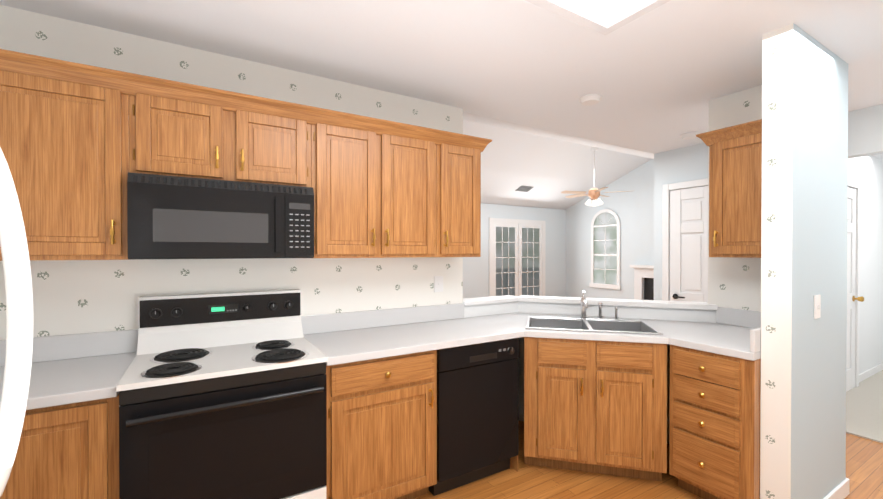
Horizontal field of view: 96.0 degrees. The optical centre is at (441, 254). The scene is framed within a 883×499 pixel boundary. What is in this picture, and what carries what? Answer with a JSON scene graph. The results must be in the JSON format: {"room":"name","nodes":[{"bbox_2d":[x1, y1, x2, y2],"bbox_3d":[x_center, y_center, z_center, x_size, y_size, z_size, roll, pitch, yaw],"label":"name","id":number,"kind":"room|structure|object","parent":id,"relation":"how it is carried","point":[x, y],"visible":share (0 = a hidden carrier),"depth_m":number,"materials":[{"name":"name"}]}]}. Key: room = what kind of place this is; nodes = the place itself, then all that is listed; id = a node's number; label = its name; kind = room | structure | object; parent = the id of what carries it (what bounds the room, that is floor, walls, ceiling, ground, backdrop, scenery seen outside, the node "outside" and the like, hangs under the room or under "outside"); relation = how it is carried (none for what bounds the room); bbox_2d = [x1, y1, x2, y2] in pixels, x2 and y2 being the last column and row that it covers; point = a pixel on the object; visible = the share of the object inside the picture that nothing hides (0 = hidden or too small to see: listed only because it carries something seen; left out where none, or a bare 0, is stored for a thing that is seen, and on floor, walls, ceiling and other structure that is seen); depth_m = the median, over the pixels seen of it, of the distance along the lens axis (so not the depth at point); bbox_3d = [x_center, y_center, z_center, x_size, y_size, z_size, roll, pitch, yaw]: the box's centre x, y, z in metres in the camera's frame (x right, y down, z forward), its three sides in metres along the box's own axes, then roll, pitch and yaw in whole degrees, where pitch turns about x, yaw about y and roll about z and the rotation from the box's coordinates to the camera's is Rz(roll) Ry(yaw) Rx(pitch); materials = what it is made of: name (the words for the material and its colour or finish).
{"room":"kitchen","nodes":[
{"label":"kitchen","id":0,"kind":"room"},
{"bbox_2d":[0,5,462,339],"bbox_3d":[-1.135,0.142,2.269,2.950,2.460,0.120,0,0,-31],"label":"wall","id":1,"kind":"structure","parent":0,"point":[78,296],"depth_m":2.13,"materials":[{"name":"paper"}]},
{"bbox_2d":[0,61,131,260],"bbox_3d":[-1.641,-0.346,1.692,0.530,0.735,0.336,0,0,-31],"label":"upper cabinet","id":2,"kind":"object","parent":1,"relation":"attached to","point":[78,142],"depth_m":1.59,"materials":[{"name":"brown wood"}]},
{"bbox_2d":[132,81,315,188],"bbox_3d":[-1.089,-0.533,2.023,0.760,0.364,0.336,0,0,-31],"label":"upper cabinet","id":3,"kind":"object","parent":1,"relation":"attached to","point":[175,133],"depth_m":1.86,"materials":[{"name":"brown wood"}]},
{"bbox_2d":[127,172,313,258],"bbox_3d":[-1.067,-0.164,1.990,0.754,0.363,0.417,0,0,-31],"label":"over-the-range microwave","id":4,"kind":"object","parent":3,"relation":"attached to","point":[173,217],"visible":1,"depth_m":1.80,"materials":[{"name":"black"}]},
{"bbox_2d":[313,113,483,257],"bbox_3d":[-0.288,-0.351,2.507,1.110,0.735,0.336,0,0,-31],"label":"upper cabinet","id":5,"kind":"object","parent":1,"relation":"attached to","point":[380,191],"depth_m":2.32,"materials":[{"name":"brown wood"}]},
{"bbox_2d":[434,276,442,291],"bbox_3d":[-0.019,0.211,2.865,0.075,0.115,0.011,0,0,-31],"label":"outlet","id":6,"kind":"object","parent":1,"relation":"attached to","point":[438,283],"visible":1,"depth_m":2.86,"materials":[{"name":"white plastic"}]},
{"bbox_2d":[0,0,882,209],"bbox_3d":[1.401,-1.551,3.524,12.200,0.970,9.670,0,0,-31],"label":"ceiling","id":7,"kind":"structure","parent":0,"point":[658,78],"depth_m":2.18,"materials":[{"name":"white paint"}]},
{"bbox_2d":[515,186,533,191],"bbox_3d":[1.756,-1.397,8.416,0.340,0.083,0.200,0,0,-31],"label":"ceiling vent","id":8,"kind":"object","parent":7,"relation":"in","point":[524,188],"visible":0.96,"depth_m":8.40,"materials":[{"name":"black metal"}]},
{"bbox_2d":[579,94,601,105],"bbox_3d":[1.033,-1.073,2.762,0.150,0.033,0.150,0,0,-31],"label":"smoke detector","id":9,"kind":"object","parent":7,"relation":"attached to","point":[589,99],"visible":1,"depth_m":2.73,"materials":[{"name":"white plastic"}]},
{"bbox_2d":[561,147,627,205],"bbox_3d":[2.756,-1.428,7.286,1.255,1.067,1.207,0,0,-31],"label":"ceiling fan","id":10,"kind":"object","parent":7,"relation":"hanging from","point":[594,193],"visible":0.98,"depth_m":7.19,"materials":[{"name":"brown wood"}]},
{"bbox_2d":[525,0,670,34],"bbox_3d":[0.546,-1.041,0.994,1.220,0.074,1.215,0,0,-31],"label":"ceiling light","id":11,"kind":"object","parent":7,"relation":"attached to","point":[604,17],"visible":1,"depth_m":1.65,"materials":[{"name":"white plastic"}]},
{"bbox_2d":[680,132,698,139],"bbox_3d":[2.257,-1.079,3.617,0.150,0.033,0.150,0,0,-31],"label":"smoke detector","id":12,"kind":"object","parent":7,"relation":"attached to","point":[688,135],"visible":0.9,"depth_m":3.58,"materials":[{"name":"white plastic"}]},
{"bbox_2d":[463,203,566,297],"bbox_3d":[0.455,0.100,8.541,6.490,2.460,0.120,0,0,-31],"label":"wall","id":13,"kind":"structure","parent":0,"point":[475,269],"depth_m":9.50,"materials":[{"name":"white paint"}]},
{"bbox_2d":[489,218,545,296],"bbox_3d":[1.791,0.250,9.259,1.720,2.150,0.030,0,0,-31],"label":"french door","id":14,"kind":"structure","parent":13,"relation":"in","point":[517,247],"depth_m":9.23,"materials":[{"name":"white"}]},
{"bbox_2d":[464,301,715,443],"bbox_3d":[1.050,0.875,2.955,1.495,0.985,1.210,0,0,-31],"label":"wall","id":15,"kind":"structure","parent":0,"point":[692,315],"depth_m":3.03,"materials":[{"name":"white paint"}]},
{"bbox_2d":[463,295,717,309],"bbox_3d":[1.054,0.365,2.961,1.512,0.035,1.248,0,0,-31],"label":"trim","id":16,"kind":"structure","parent":15,"relation":"on","point":[595,301],"depth_m":3.02,"materials":[{"name":"white"}]},
{"bbox_2d":[567,159,653,298],"bbox_3d":[4.355,-0.317,8.122,0.002,3.300,4.620,0,0,-31],"label":"wall","id":17,"kind":"structure","parent":0,"point":[568,255],"depth_m":8.74,"materials":[{"name":"white paint"}]},
{"bbox_2d":[589,209,620,289],"bbox_3d":[3.739,-0.139,9.095,0.050,1.810,0.800,0,0,-31],"label":"arched window","id":18,"kind":"structure","parent":17,"relation":"in","point":[605,244],"depth_m":9.08,"materials":[{"name":"white"}]},
{"bbox_2d":[414,421,882,498],"bbox_3d":[1.380,1.389,3.578,12.200,0.050,9.750,0,0,-31],"label":"floor","id":19,"kind":"structure","parent":0,"point":[864,466],"depth_m":2.38,"materials":[{"name":"brown wood"}]},
{"bbox_2d":[0,394,118,498],"bbox_3d":[-1.728,0.950,1.500,0.883,0.856,0.591,0,0,-31],"label":"base cabinet","id":20,"kind":"object","parent":19,"relation":"on","point":[67,451],"depth_m":1.40,"materials":[{"name":"brown wood"}]},
{"bbox_2d":[0,329,137,409],"bbox_3d":[-1.726,0.446,1.487,0.885,0.151,0.608,0,0,-31],"label":"countertop","id":21,"kind":"structure","parent":20,"relation":"on","point":[74,368],"depth_m":1.71,"materials":[{"name":"white laminate"}]},
{"bbox_2d":[116,289,327,498],"bbox_3d":[-0.996,0.791,1.878,0.762,1.168,0.676,0,0,-31],"label":"electric range","id":22,"kind":"object","parent":19,"relation":"on","point":[222,395],"visible":1,"depth_m":1.70,"materials":[{"name":"white"}]},
{"bbox_2d":[325,350,436,498],"bbox_3d":[-0.431,0.945,2.280,0.616,0.856,0.594,0,0,-31],"label":"base cabinet","id":23,"kind":"object","parent":19,"relation":"on","point":[382,412],"depth_m":2.02,"materials":[{"name":"brown wood"}]},
{"bbox_2d":[429,338,519,495],"bbox_3d":[0.090,0.944,2.582,0.583,0.853,0.610,0,0,-31],"label":"dishwasher","id":24,"kind":"object","parent":19,"relation":"on","point":[477,411],"visible":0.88,"depth_m":2.33,"materials":[{"name":"black metal"}]},
{"bbox_2d":[510,455,517,468],"bbox_3d":[0.586,0.942,2.731,0.319,0.856,0.319,0,0,-31],"label":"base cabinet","id":25,"kind":"object","parent":19,"relation":"on","point":[514,460],"depth_m":2.53,"materials":[{"name":"brown wood"}]},
{"bbox_2d":[301,303,667,365],"bbox_3d":[0.560,0.439,2.530,2.576,0.151,1.183,0,0,-31],"label":"countertop","id":26,"kind":"structure","parent":25,"relation":"on","point":[345,337],"depth_m":2.44,"materials":[{"name":"white laminate"}]},
{"bbox_2d":[526,315,662,334],"bbox_3d":[0.991,0.556,2.708,0.800,0.183,0.530,0,0,14],"label":"double-bowl sink","id":27,"kind":"object","parent":26,"relation":"in","point":[596,324],"visible":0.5,"depth_m":2.85,"materials":[{"name":"silver metal"}]},
{"bbox_2d":[579,291,618,318],"bbox_3d":[1.101,0.362,2.864,0.324,0.202,0.230,0,0,-31],"label":"faucet set","id":28,"kind":"object","parent":26,"relation":"on","point":[584,304],"visible":1,"depth_m":2.89,"materials":[{"name":"silver metal"}]},
{"bbox_2d":[524,337,666,480],"bbox_3d":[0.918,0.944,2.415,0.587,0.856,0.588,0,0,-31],"label":"base cabinet","id":29,"kind":"object","parent":19,"relation":"on","point":[593,406],"depth_m":2.40,"materials":[{"name":"brown wood"}]},
{"bbox_2d":[630,265,653,299],"bbox_3d":[4.173,0.773,8.090,0.350,1.120,0.760,0,0,-31],"label":"fireplace","id":30,"kind":"object","parent":19,"relation":"on","point":[643,282],"visible":0.33,"depth_m":8.26,"materials":[{"name":"white"}]},
{"bbox_2d":[669,345,760,498],"bbox_3d":[1.672,0.945,2.272,0.616,0.856,0.412,0,0,-31],"label":"base cabinet","id":31,"kind":"object","parent":19,"relation":"on","point":[714,447],"depth_m":2.08,"materials":[{"name":"brown wood"}]},
{"bbox_2d":[668,307,760,360],"bbox_3d":[1.602,0.439,2.545,0.776,0.151,0.960,0,0,-31],"label":"countertop","id":32,"kind":"structure","parent":31,"relation":"on","point":[736,333],"depth_m":2.35,"materials":[{"name":"white laminate"}]},
{"bbox_2d":[846,370,882,442],"bbox_3d":[5.319,1.354,4.114,4.900,0.012,1.100,0,0,-31],"label":"carpet floor","id":33,"kind":"structure","parent":19,"relation":"on","point":[864,408],"depth_m":3.47,"materials":[{"name":"beige carpet"}]},
{"bbox_3d":[-0.965,0.517,0.161,0.800,1.740,0.890,0,0,-31],"label":"refrigerator","id":34,"kind":"object","parent":19,"relation":"on","visible":0},
{"bbox_2d":[0,147,32,496],"bbox_3d":[-0.793,0.118,0.712,0.089,0.688,0.040,0,0,-31],"label":"handle","id":35,"kind":"object","parent":34,"relation":"attached to","point":[19,307],"visible":1,"depth_m":0.71,"materials":[{"name":"white"}]},
{"bbox_2d":[708,85,761,310],"bbox_3d":[2.074,0.140,2.598,0.085,2.460,0.570,0,0,-31],"label":"wall","id":36,"kind":"structure","parent":0,"point":[734,283],"depth_m":2.68,"materials":[{"name":"paper"}]},
{"bbox_2d":[696,119,761,257],"bbox_3d":[1.899,-0.374,2.433,0.376,0.781,0.468,0,0,-31],"label":"upper cabinet","id":37,"kind":"object","parent":36,"relation":"attached to","point":[735,180],"visible":0.54,"depth_m":2.38,"materials":[{"name":"brown wood"}]},
{"bbox_2d":[654,104,882,299],"bbox_3d":[3.673,0.143,2.208,0.120,2.460,5.050,0,0,-31],"label":"wall","id":38,"kind":"structure","parent":0,"point":[865,138],"depth_m":3.99,"materials":[{"name":"white paint"}]},
{"bbox_2d":[662,178,707,301],"bbox_3d":[2.575,0.312,3.830,0.082,2.100,0.900,0,0,-31],"label":"door","id":39,"kind":"structure","parent":38,"relation":"in","point":[685,241],"depth_m":4.02,"materials":[{"name":"white wood"}]},
{"bbox_2d":[760,23,847,498],"bbox_3d":[1.952,0.143,2.122,0.785,2.460,0.120,0,0,-31],"label":"wall column","id":40,"kind":"structure","parent":0,"point":[804,244],"depth_m":1.96,"materials":[{"name":"paint"}]},
{"bbox_2d":[814,294,820,318],"bbox_3d":[1.919,0.264,2.024,0.075,0.120,0.013,0,0,-31],"label":"light switch","id":41,"kind":"object","parent":40,"relation":"attached to","point":[817,306],"visible":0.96,"depth_m":2.02,"materials":[{"name":"white plastic"}]},
{"bbox_2d":[823,478,848,498],"bbox_3d":[1.985,1.329,2.074,0.813,0.090,0.018,0,0,-31],"label":"baseboard","id":42,"kind":"structure","parent":40,"relation":"attached to","point":[840,490],"depth_m":2.20,"materials":[{"name":"white wood"}]},
{"bbox_2d":[848,155,882,373],"bbox_3d":[5.055,0.126,4.659,4.780,2.460,0.120,0,0,-31],"label":"wall","id":43,"kind":"structure","parent":0,"point":[866,172],"depth_m":4.34,"materials":[{"name":"white paint"}]},
{"bbox_2d":[846,179,863,391],"bbox_3d":[3.890,0.312,3.823,0.920,2.100,0.107,0,0,-31],"label":"hall door","id":44,"kind":"structure","parent":43,"relation":"in","point":[854,298],"depth_m":4.00,"materials":[{"name":"white wood"}]},
{"bbox_2d":[859,362,882,382],"bbox_3d":[5.651,1.309,4.948,3.230,0.090,0.014,0,0,-31],"label":"baseboard","id":45,"kind":"structure","parent":43,"relation":"attached to","point":[878,368],"depth_m":4.39,"materials":[{"name":"white wood"}]}
]}

